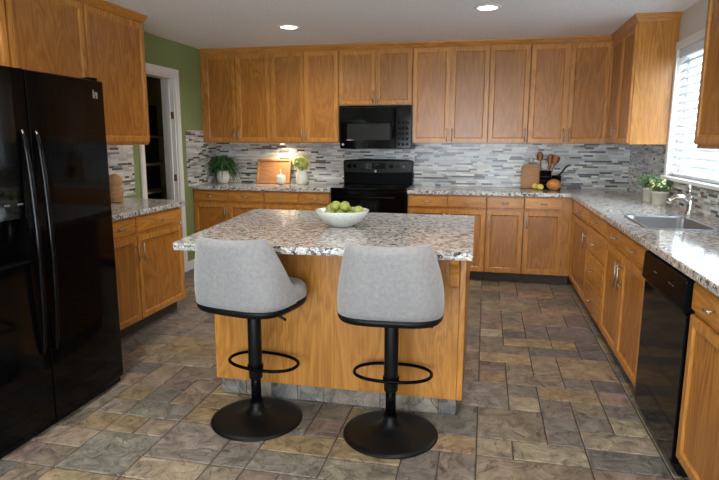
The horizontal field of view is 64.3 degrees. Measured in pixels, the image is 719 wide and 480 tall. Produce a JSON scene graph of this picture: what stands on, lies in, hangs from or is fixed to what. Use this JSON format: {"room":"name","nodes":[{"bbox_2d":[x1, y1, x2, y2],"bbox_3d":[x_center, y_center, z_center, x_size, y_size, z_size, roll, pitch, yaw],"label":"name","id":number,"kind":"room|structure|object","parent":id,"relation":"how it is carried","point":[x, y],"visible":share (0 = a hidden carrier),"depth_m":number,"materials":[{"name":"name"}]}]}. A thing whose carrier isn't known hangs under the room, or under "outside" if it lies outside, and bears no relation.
{"room":"kitchen","nodes":[
{"label":"kitchen","id":0,"kind":"room"},
{"bbox_2d":[146,76,166,199],"bbox_3d":[-2.303,-0.799,5.931,0.525,2.350,1.600,2,10,12],"label":"wall","id":1,"kind":"structure","parent":0,"point":[153,84],"depth_m":6.59,"materials":[{"name":"brown"}]},
{"bbox_2d":[145,105,161,198],"bbox_3d":[-2.506,-0.561,6.018,0.010,1.750,1.498,2,10,12],"label":"pantry panel","id":2,"kind":"object","parent":1,"relation":"attached to","point":[151,150],"visible":0.21,"depth_m":6.56,"materials":[{"name":"black wood"}]},
{"bbox_2d":[146,162,164,165],"bbox_3d":[-2.388,-0.778,5.954,0.228,0.020,1.496,2,10,12],"label":"shelf","id":3,"kind":"object","parent":1,"relation":"attached to","point":[148,163],"visible":0.2,"depth_m":6.26,"materials":[{"name":"brown wood"}]},
{"bbox_2d":[147,187,166,193],"bbox_3d":[-2.388,-0.482,6.005,0.228,0.020,1.496,2,10,12],"label":"shelf","id":4,"kind":"object","parent":1,"relation":"attached to","point":[161,189],"visible":0.2,"depth_m":6.36,"materials":[{"name":"brown wood"}]},
{"bbox_2d":[123,32,214,260],"bbox_3d":[-2.728,-0.233,2.529,0.120,2.400,9.220,2,10,12],"label":"wall","id":5,"kind":"structure","parent":0,"point":[159,51],"depth_m":6.08,"materials":[{"name":"green paint"}]},
{"bbox_2d":[0,0,9,66],"bbox_3d":[-2.353,-1.198,2.841,0.405,0.596,1.061,2,10,12],"label":"upper cabinet","id":6,"kind":"object","parent":5,"relation":"attached to","point":[4,53],"visible":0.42,"depth_m":3.29,"materials":[{"name":"brown wood"}]},
{"bbox_2d":[4,0,149,144],"bbox_3d":[-2.090,-1.193,4.063,0.405,1.024,1.395,2,10,12],"label":"upper cabinet","id":7,"kind":"object","parent":5,"relation":"attached to","point":[72,38],"visible":0.67,"depth_m":4.04,"materials":[{"name":"brown wood"}]},
{"bbox_2d":[75,0,146,22],"bbox_3d":[-2.191,-1.585,3.482,0.420,0.058,2.496,2,10,12],"label":"trim","id":8,"kind":"structure","parent":5,"relation":"attached to","point":[101,4],"depth_m":4.26,"materials":[{"name":"brown wood"}]},
{"bbox_2d":[107,145,135,195],"bbox_3d":[-2.256,-0.498,4.362,0.008,0.466,1.800,2,10,12],"label":"backsplash","id":9,"kind":"structure","parent":5,"relation":"attached to","point":[120,157],"depth_m":5.08,"materials":[{"name":"tile"}]},
{"bbox_2d":[138,63,188,271],"bbox_3d":[-2.022,-0.645,5.721,0.164,2.120,0.765,2,10,12],"label":"door frame","id":10,"kind":"structure","parent":5,"relation":"in","point":[170,103],"depth_m":5.92,"materials":[{"name":"white paint"}]},
{"bbox_2d":[188,259,194,269],"bbox_3d":[-1.856,0.270,6.353,0.014,0.100,0.213,2,10,12],"label":"baseboard","id":11,"kind":"structure","parent":5,"relation":"attached to","point":[191,263],"depth_m":6.32,"materials":[{"name":"white paint"}]},
{"bbox_2d":[185,130,217,185],"bbox_3d":[-1.783,-0.934,6.483,0.008,0.600,0.710,2,10,12],"label":"backsplash","id":12,"kind":"structure","parent":5,"relation":"attached to","point":[199,153],"depth_m":6.39,"materials":[{"name":"tile"}]},
{"bbox_2d":[198,12,682,54],"bbox_3d":[0.365,-1.910,5.381,4.590,0.058,0.968,2,10,12],"label":"trim","id":13,"kind":"structure","parent":5,"relation":"attached to","point":[662,16],"depth_m":5.71,"materials":[{"name":"brown wood"}]},
{"bbox_2d":[217,170,229,182],"bbox_3d":[-1.593,-0.738,6.688,0.150,0.145,0.150,2,10,12],"label":"pot","id":14,"kind":"object","parent":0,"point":[225,178],"depth_m":6.63,"materials":[{"name":"white ceramic"}]},
{"bbox_2d":[0,269,689,479],"bbox_3d":[-0.428,1.089,2.248,4.893,0.100,9.280,2,10,12],"label":"floor","id":15,"kind":"structure","parent":0,"point":[546,396],"depth_m":2.89,"materials":[{"name":"tile"}]},
{"bbox_2d":[0,65,122,458],"bbox_3d":[-1.885,0.039,2.893,0.933,1.734,0.936,2,10,12],"label":"refrigerator","id":16,"kind":"object","parent":15,"relation":"on","point":[60,336],"visible":1,"depth_m":2.76,"materials":[{"name":"black metal"}]},
{"bbox_2d":[112,207,185,338],"bbox_3d":[-1.935,0.249,4.213,0.756,0.874,1.298,2,10,12],"label":"base cabinet","id":17,"kind":"object","parent":15,"relation":"on","point":[150,276],"visible":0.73,"depth_m":4.27,"materials":[{"name":"brown wood"}]},
{"bbox_2d":[111,198,185,220],"bbox_3d":[-1.930,-0.213,4.199,0.736,0.038,1.470,2,10,12],"label":"countertop","id":18,"kind":"structure","parent":17,"relation":"on","point":[130,207],"depth_m":4.39,"materials":[{"name":"stone"}]},
{"bbox_2d":[109,174,123,202],"bbox_3d":[-1.964,-0.417,4.592,0.128,0.228,0.130,2,10,12],"label":"wicker basket","id":19,"kind":"object","parent":18,"relation":"on","point":[116,191],"visible":0.74,"depth_m":4.55,"materials":[{"name":"brown wicker"}]},
{"bbox_2d":[194,189,264,232],"bbox_3d":[-1.374,-0.160,6.569,0.826,0.874,0.646,2,10,12],"label":"base cabinet","id":20,"kind":"object","parent":15,"relation":"on","point":[211,207],"visible":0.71,"depth_m":6.26,"materials":[{"name":"brown wood"}]},
{"bbox_2d":[192,182,340,191],"bbox_3d":[-1.007,-0.597,6.422,1.575,0.038,0.627,2,10,12],"label":"countertop","id":21,"kind":"structure","parent":20,"relation":"on","point":[293,187],"depth_m":6.22,"materials":[{"name":"stone"}]},
{"bbox_2d":[206,155,241,182],"bbox_3d":[-1.553,-0.817,6.612,0.388,0.326,0.384,2,10,12],"label":"potted fern","id":22,"kind":"object","parent":21,"relation":"on","point":[222,163],"visible":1,"depth_m":6.62,"materials":[{"name":"green plant"}]},
{"bbox_2d":[256,159,291,183],"bbox_3d":[-0.996,-0.798,6.644,0.410,0.280,0.089,2,10,12],"label":"wooden tray","id":23,"kind":"object","parent":21,"relation":"on","point":[267,169],"visible":1,"depth_m":6.65,"materials":[{"name":"brown wood"}]},
{"bbox_2d":[276,169,285,184],"bbox_3d":[-0.892,-0.716,6.484,0.112,0.174,0.112,2,10,12],"label":"pumpkin","id":24,"kind":"object","parent":21,"relation":"on","point":[280,179],"visible":1,"depth_m":6.45,"materials":[{"name":"white ceramic"}]},
{"bbox_2d":[292,155,309,184],"bbox_3d":[-0.654,-0.792,6.469,0.209,0.330,0.195,2,10,12],"label":"potted plant","id":25,"kind":"object","parent":21,"relation":"on","point":[301,175],"visible":1,"depth_m":6.43,"materials":[{"name":"green plant"}]},
{"bbox_2d":[194,234,306,441],"bbox_3d":[-0.529,0.440,2.841,0.486,0.976,0.486,4,11,23],"label":"bar stool","id":26,"kind":"object","parent":15,"relation":"on","point":[246,279],"visible":1,"depth_m":2.64,"materials":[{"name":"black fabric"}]},
{"bbox_2d":[197,294,306,318],"bbox_3d":[-0.524,0.305,2.829,0.484,0.038,0.444,4,11,23],"label":"shell","id":27,"kind":"object","parent":26,"relation":"on","point":[245,313],"depth_m":2.62,"materials":[{"name":"black fabric"}]},
{"bbox_2d":[283,277,306,304],"bbox_3d":[-0.524,0.248,2.819,0.486,0.078,0.446,4,11,23],"label":"seat cushion","id":28,"kind":"object","parent":26,"relation":"on","point":[295,294],"depth_m":2.75,"materials":[{"name":"grey fabric"}]},
{"bbox_2d":[264,191,330,210],"bbox_3d":[-0.606,-0.130,6.404,0.739,0.874,0.646,2,10,12],"label":"base cabinet","id":29,"kind":"object","parent":15,"relation":"on","point":[280,200],"visible":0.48,"depth_m":6.07,"materials":[{"name":"brown wood"}]},
{"bbox_2d":[214,254,470,414],"bbox_3d":[-0.039,0.386,3.449,1.353,0.874,1.172,2,10,12],"label":"kitchen island","id":30,"kind":"object","parent":15,"relation":"on","point":[328,349],"visible":0.43,"depth_m":3.01,"materials":[{"name":"brown wood"}]},
{"bbox_2d":[173,209,474,260],"bbox_3d":[-0.136,-0.062,3.354,1.600,0.038,1.410,2,10,12],"label":"island countertop","id":31,"kind":"structure","parent":30,"relation":"on","point":[300,232],"depth_m":3.10,"materials":[{"name":"stone"}]},
{"bbox_2d":[315,207,368,226],"bbox_3d":[-0.101,-0.130,3.350,0.314,0.096,0.314,2,10,12],"label":"fruit bowl","id":32,"kind":"object","parent":31,"relation":"on","point":[333,219],"visible":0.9,"depth_m":3.25,"materials":[{"name":"ceramic"}]},
{"bbox_2d":[326,209,334,212],"bbox_3d":[-0.169,-0.151,3.302,0.060,0.058,0.060,0,10,0],"label":"lime","id":33,"kind":"object","parent":32,"relation":"in","point":[327,210],"visible":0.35,"depth_m":3.28,"materials":[{"name":"green food"}]},
{"bbox_2d":[353,206,363,212],"bbox_3d":[-0.006,-0.169,3.306,0.060,0.058,0.062,0,10,0],"label":"lime","id":34,"kind":"object","parent":32,"relation":"in","point":[357,208],"visible":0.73,"depth_m":3.28,"materials":[{"name":"green food"}]},
{"label":"lime","id":35,"kind":"object","parent":32,"relation":"in","visible":0},
{"bbox_2d":[339,201,349,210],"bbox_3d":[-0.086,-0.194,3.296,0.060,0.059,0.059,2,10,11],"label":"lime","id":36,"kind":"object","parent":35,"relation":"on","point":[344,206],"visible":0.98,"depth_m":3.27,"materials":[{"name":"green food"}]},
{"label":"lime","id":37,"kind":"object","parent":32,"relation":"in","visible":0},
{"bbox_2d":[330,201,340,210],"bbox_3d":[-0.139,-0.199,3.331,0.062,0.059,0.059,-5,11,-25],"label":"lime","id":38,"kind":"object","parent":37,"relation":"on","point":[334,205],"visible":0.81,"depth_m":3.31,"materials":[{"name":"green food"}]},
{"bbox_2d":[331,159,413,213],"bbox_3d":[0.145,-0.267,6.179,0.792,1.186,0.693,2,10,12],"label":"range","id":39,"kind":"object","parent":15,"relation":"on","point":[376,185],"visible":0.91,"depth_m":6.22,"materials":[{"name":"black metal"}]},
{"bbox_2d":[331,184,412,190],"bbox_3d":[0.148,-0.568,6.135,0.792,0.022,0.587,2,10,12],"label":"cooktop","id":40,"kind":"object","parent":39,"relation":"in","point":[343,187],"depth_m":5.95,"materials":[{"name":"black glass"}]},
{"bbox_2d":[337,241,443,458],"bbox_3d":[0.149,0.466,2.695,0.486,0.976,0.486,2,10,9],"label":"bar stool","id":41,"kind":"object","parent":15,"relation":"on","point":[392,289],"visible":1,"depth_m":2.47,"materials":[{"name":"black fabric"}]},
{"bbox_2d":[338,313,443,328],"bbox_3d":[0.152,0.332,2.683,0.484,0.038,0.444,2,10,9],"label":"shell","id":42,"kind":"object","parent":41,"relation":"on","point":[368,321],"depth_m":2.47,"materials":[{"name":"black fabric"}]},
{"bbox_2d":[407,194,486,279],"bbox_3d":[0.931,-0.069,6.073,0.786,0.874,0.646,2,10,12],"label":"base cabinet","id":43,"kind":"object","parent":15,"relation":"on","point":[468,205],"visible":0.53,"depth_m":5.75,"materials":[{"name":"brown wood"}]},
{"bbox_2d":[484,196,523,281],"bbox_3d":[1.493,-0.047,5.952,0.357,0.874,0.646,2,10,12],"label":"base cabinet","id":44,"kind":"object","parent":15,"relation":"on","point":[504,214],"visible":0.94,"depth_m":5.68,"materials":[{"name":"brown wood"}]},
{"bbox_2d":[520,197,573,283],"bbox_3d":[1.892,-0.031,5.866,0.453,0.874,0.646,2,10,12],"label":"base cabinet","id":45,"kind":"object","parent":15,"relation":"on","point":[547,221],"visible":0.85,"depth_m":5.60,"materials":[{"name":"brown wood"}]},
{"bbox_2d":[569,200,590,300],"bbox_3d":[2.225,0.114,5.040,0.658,0.874,0.950,2,10,12],"label":"base cabinet","id":46,"kind":"object","parent":15,"relation":"on","point":[580,223],"visible":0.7,"depth_m":5.02,"materials":[{"name":"brown wood"}]},
{"bbox_2d":[583,211,608,326],"bbox_3d":[2.049,0.251,4.249,0.658,0.874,0.686,2,10,12],"label":"base cabinet","id":47,"kind":"object","parent":15,"relation":"on","point":[597,239],"visible":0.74,"depth_m":4.25,"materials":[{"name":"brown wood"}]},
{"bbox_2d":[599,223,647,386],"bbox_3d":[1.864,0.396,3.415,0.658,0.874,1.040,2,10,12],"label":"base cabinet","id":48,"kind":"object","parent":15,"relation":"on","point":[623,284],"visible":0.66,"depth_m":3.40,"materials":[{"name":"brown wood"}]},
{"bbox_2d":[634,250,694,476],"bbox_3d":[1.684,0.536,2.602,0.634,0.867,0.638,2,10,12],"label":"dishwasher","id":49,"kind":"object","parent":15,"relation":"on","point":[667,310],"visible":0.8,"depth_m":2.57,"materials":[{"name":"black metal"}]},
{"bbox_2d":[676,281,718,479],"bbox_3d":[1.526,0.660,1.891,0.658,0.874,0.830,2,10,12],"label":"base cabinet","id":50,"kind":"object","parent":15,"relation":"on","point":[697,450],"visible":0.9,"depth_m":2.17,"materials":[{"name":"brown wood"}]},
{"bbox_2d":[407,186,718,296],"bbox_3d":[1.185,-0.147,3.861,2.213,0.038,4.769,2,10,12],"label":"countertop","id":51,"kind":"structure","parent":50,"relation":"on","point":[694,253],"depth_m":3.63,"materials":[{"name":"stone"}]},
{"bbox_2d":[520,164,540,187],"bbox_3d":[1.805,-0.668,6.011,0.210,0.251,0.052,2,10,12],"label":"cutting board","id":52,"kind":"object","parent":51,"relation":"on","point":[530,173],"visible":0.72,"depth_m":6.01,"materials":[{"name":"brown wood"}]},
{"bbox_2d":[537,184,543,189],"bbox_3d":[1.844,-0.540,5.834,0.065,0.062,0.065,1,10,3],"label":"lemon","id":53,"kind":"object","parent":51,"relation":"on","point":[539,186],"visible":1,"depth_m":5.81,"materials":[{"name":"yellow food"}]},
{"bbox_2d":[539,170,551,189],"bbox_3d":[1.931,-0.626,5.946,0.122,0.192,0.122,2,10,12],"label":"utensil crock","id":54,"kind":"object","parent":51,"relation":"on","point":[545,175],"visible":0.72,"depth_m":5.90,"materials":[{"name":"black ceramic"}]},
{"bbox_2d":[537,152,543,170],"bbox_3d":[1.883,-0.737,5.957,0.079,0.366,0.016,4,11,22],"label":"wooden spoon","id":55,"kind":"object","parent":54,"relation":"in","point":[540,156],"visible":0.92,"depth_m":5.94,"materials":[{"name":"brown wood"}]},
{"bbox_2d":[547,154,552,161],"bbox_3d":[1.969,-0.718,5.923,0.068,0.340,0.016,2,10,12],"label":"wooden spoon","id":56,"kind":"object","parent":54,"relation":"in","point":[549,158],"visible":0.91,"depth_m":5.90,"materials":[{"name":"brown wood"}]},
{"bbox_2d":[551,155,560,174],"bbox_3d":[2.001,-0.708,5.898,0.122,0.329,0.012,4,11,20],"label":"wooden spatula","id":57,"kind":"object","parent":54,"relation":"in","point":[555,159],"visible":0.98,"depth_m":5.87,"materials":[{"name":"brown wood"}]},
{"bbox_2d":[546,179,563,189],"bbox_3d":[1.978,-0.558,5.781,0.170,0.114,0.120,2,10,12],"label":"squash","id":58,"kind":"object","parent":51,"relation":"on","point":[553,184],"visible":1,"depth_m":5.74,"materials":[{"name":"brown food"}]},
{"bbox_2d":[552,165,570,188],"bbox_3d":[2.087,-0.654,5.927,0.186,0.255,0.100,2,10,12],"label":"saucepan","id":59,"kind":"object","parent":51,"relation":"on","point":[558,177],"visible":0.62,"depth_m":5.90,"materials":[{"name":"black metal"}]},
{"bbox_2d":[636,173,663,201],"bbox_3d":[2.421,-0.437,4.745,0.203,0.233,0.217,-7,12,-36],"label":"potted succulent","id":60,"kind":"object","parent":51,"relation":"on","point":[647,195],"visible":0.64,"depth_m":4.72,"materials":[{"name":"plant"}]},
{"bbox_2d":[643,187,652,201],"bbox_3d":[2.416,-0.379,4.759,0.117,0.115,0.117,2,10,12],"label":"pot","id":61,"kind":"object","parent":60,"relation":"on","point":[647,195],"depth_m":4.73,"materials":[{"name":"beige ceramic"}]},
{"bbox_2d":[646,178,672,204],"bbox_3d":[2.382,-0.386,4.518,0.197,0.210,0.189,2,10,12],"label":"potted succulent","id":62,"kind":"object","parent":51,"relation":"on","point":[660,192],"visible":0.98,"depth_m":4.48,"materials":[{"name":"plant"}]},
{"bbox_2d":[651,191,669,204],"bbox_3d":[2.377,-0.334,4.526,0.131,0.105,0.131,2,10,12],"label":"pot","id":63,"kind":"object","parent":62,"relation":"on","point":[658,197],"depth_m":4.48,"materials":[{"name":"beige ceramic"}]},
{"bbox_2d":[624,215,718,230],"bbox_3d":[1.901,-0.020,3.541,0.395,0.184,0.615,2,10,12],"label":"sink","id":64,"kind":"object","parent":51,"relation":"in","point":[649,222],"visible":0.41,"depth_m":3.78,"materials":[{"name":"silver metal"}]},
{"bbox_2d":[665,185,693,214],"bbox_3d":[2.190,-0.275,3.902,0.187,0.204,0.060,2,10,12],"label":"faucet","id":65,"kind":"object","parent":51,"relation":"on","point":[689,201],"visible":1,"depth_m":3.88,"materials":[{"name":"silver metal"}]},
{"bbox_2d":[105,0,698,48],"bbox_3d":[-0.423,-1.374,1.819,4.833,0.100,9.220,2,10,12],"label":"ceiling","id":66,"kind":"structure","parent":0,"point":[199,24],"depth_m":4.71,"materials":[{"name":"paint"}]},
{"bbox_2d":[277,25,300,29],"bbox_3d":[-0.626,-1.885,5.069,0.210,0.008,0.210,2,10,12],"label":"recessed light","id":67,"kind":"object","parent":66,"relation":"in","point":[285,27],"visible":1,"depth_m":5.07,"materials":[{"name":"white paint"}]},
{"bbox_2d":[473,4,501,10],"bbox_3d":[0.966,-1.750,4.313,0.210,0.008,0.210,2,10,12],"label":"recessed light","id":68,"kind":"object","parent":66,"relation":"in","point":[487,7],"visible":1,"depth_m":4.30,"materials":[{"name":"white paint"}]},
{"bbox_2d":[244,52,623,265],"bbox_3d":[0.547,-0.902,6.413,4.593,2.400,0.120,2,10,12],"label":"wall","id":69,"kind":"structure","parent":0,"point":[490,52],"depth_m":6.10,"materials":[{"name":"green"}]},
{"bbox_2d":[200,53,271,142],"bbox_3d":[-1.344,-1.613,6.454,0.821,1.014,0.370,2,10,12],"label":"upper cabinet","id":70,"kind":"object","parent":69,"relation":"attached to","point":[235,88],"visible":0.86,"depth_m":6.32,"materials":[{"name":"brown wood"}]},
{"bbox_2d":[216,143,344,183],"bbox_3d":[-0.940,-0.898,6.676,1.578,0.466,0.008,2,10,12],"label":"backsplash","id":71,"kind":"structure","parent":69,"relation":"attached to","point":[326,166],"depth_m":6.63,"materials":[{"name":"tile"}]},
{"bbox_2d":[270,50,339,142],"bbox_3d":[-0.566,-1.582,6.286,0.763,1.014,0.370,2,10,12],"label":"upper cabinet","id":72,"kind":"object","parent":69,"relation":"attached to","point":[305,108],"visible":0.88,"depth_m":6.15,"materials":[{"name":"brown wood"}]},
{"bbox_2d":[339,48,413,105],"bbox_3d":[0.193,-1.744,6.090,0.783,0.624,0.370,2,10,12],"label":"upper cabinet","id":73,"kind":"object","parent":69,"relation":"attached to","point":[370,77],"visible":0.86,"depth_m":5.95,"materials":[{"name":"brown wood"}]},
{"bbox_2d":[340,105,414,148],"bbox_3d":[0.199,-1.205,6.130,0.756,0.446,0.448,2,10,12],"label":"microwave","id":74,"kind":"object","parent":69,"relation":"attached to","point":[374,126],"visible":0.98,"depth_m":5.96,"materials":[{"name":"black metal"}]},
{"bbox_2d":[345,149,414,185],"bbox_3d":[0.221,-0.895,6.419,0.797,0.582,0.008,2,10,12],"label":"backsplash","id":75,"kind":"structure","parent":69,"relation":"attached to","point":[405,154],"depth_m":6.40,"materials":[{"name":"tile"}]},
{"bbox_2d":[412,46,490,142],"bbox_3d":[0.954,-1.522,5.959,0.768,1.014,0.370,2,10,12],"label":"upper cabinet","id":76,"kind":"object","parent":69,"relation":"attached to","point":[451,84],"visible":0.94,"depth_m":5.83,"materials":[{"name":"brown wood"}]},
{"bbox_2d":[487,44,531,143],"bbox_3d":[1.523,-1.499,5.837,0.388,1.014,0.370,2,10,12],"label":"upper cabinet","id":77,"kind":"object","parent":69,"relation":"attached to","point":[510,65],"visible":0.89,"depth_m":5.70,"materials":[{"name":"brown wood"}]},
{"bbox_2d":[414,143,630,189],"bbox_3d":[1.694,-0.794,6.110,2.216,0.466,0.008,2,10,12],"label":"backsplash","id":78,"kind":"structure","parent":69,"relation":"attached to","point":[593,166],"depth_m":6.12,"materials":[{"name":"tile"}]},
{"bbox_2d":[527,42,611,143],"bbox_3d":[2.079,-1.477,5.717,0.743,1.014,0.370,2,10,12],"label":"upper cabinet","id":79,"kind":"object","parent":69,"relation":"attached to","point":[569,89],"visible":0.8,"depth_m":5.58,"materials":[{"name":"brown wood"}]},
{"bbox_2d":[632,0,718,220],"bbox_3d":[1.877,-0.051,1.538,0.120,2.400,9.220,2,10,12],"label":"wall","id":80,"kind":"structure","parent":0,"point":[693,20],"depth_m":4.47,"materials":[{"name":"beige paint"}]},
{"bbox_2d":[605,20,680,144],"bbox_3d":[2.435,-1.356,5.025,0.354,1.014,0.911,2,10,12],"label":"upper cabinet","id":81,"kind":"object","parent":80,"relation":"attached to","point":[642,57],"visible":0.94,"depth_m":4.62,"materials":[{"name":"brown wood"}]},
{"bbox_2d":[627,144,665,194],"bbox_3d":[2.641,-0.649,5.287,0.008,0.466,1.218,2,10,12],"label":"backsplash","id":82,"kind":"structure","parent":80,"relation":"attached to","point":[644,159],"depth_m":5.34,"materials":[{"name":"tile"}]},
{"bbox_2d":[660,28,718,190],"bbox_3d":[2.384,-0.902,3.860,0.160,1.068,1.550,2,10,12],"label":"window","id":83,"kind":"structure","parent":80,"relation":"in","point":[699,35],"depth_m":4.45,"materials":[{"name":"white paint"}]},
{"bbox_2d":[670,39,718,182],"bbox_3d":[2.384,-0.891,3.861,0.060,0.966,1.418,2,10,12],"label":"window blind","id":84,"kind":"object","parent":83,"relation":"attached to","point":[697,47],"visible":0.7,"depth_m":4.24,"materials":[{"name":"white plastic"}]},
{"bbox_2d":[667,180,718,220],"bbox_3d":[2.130,-0.115,3.014,0.008,0.190,3.550,2,10,12],"label":"backsplash","id":85,"kind":"structure","parent":80,"relation":"attached to","point":[706,201],"depth_m":3.89,"materials":[{"name":"tile"}]},
{"bbox_2d":[694,0,718,148],"bbox_3d":[1.920,-0.934,2.627,0.320,1.026,0.918,2,10,12],"label":"upper cabinet","id":86,"kind":"object","parent":80,"relation":"attached to","point":[707,120],"visible":1,"depth_m":3.01,"materials":[{"name":"brown wood"}]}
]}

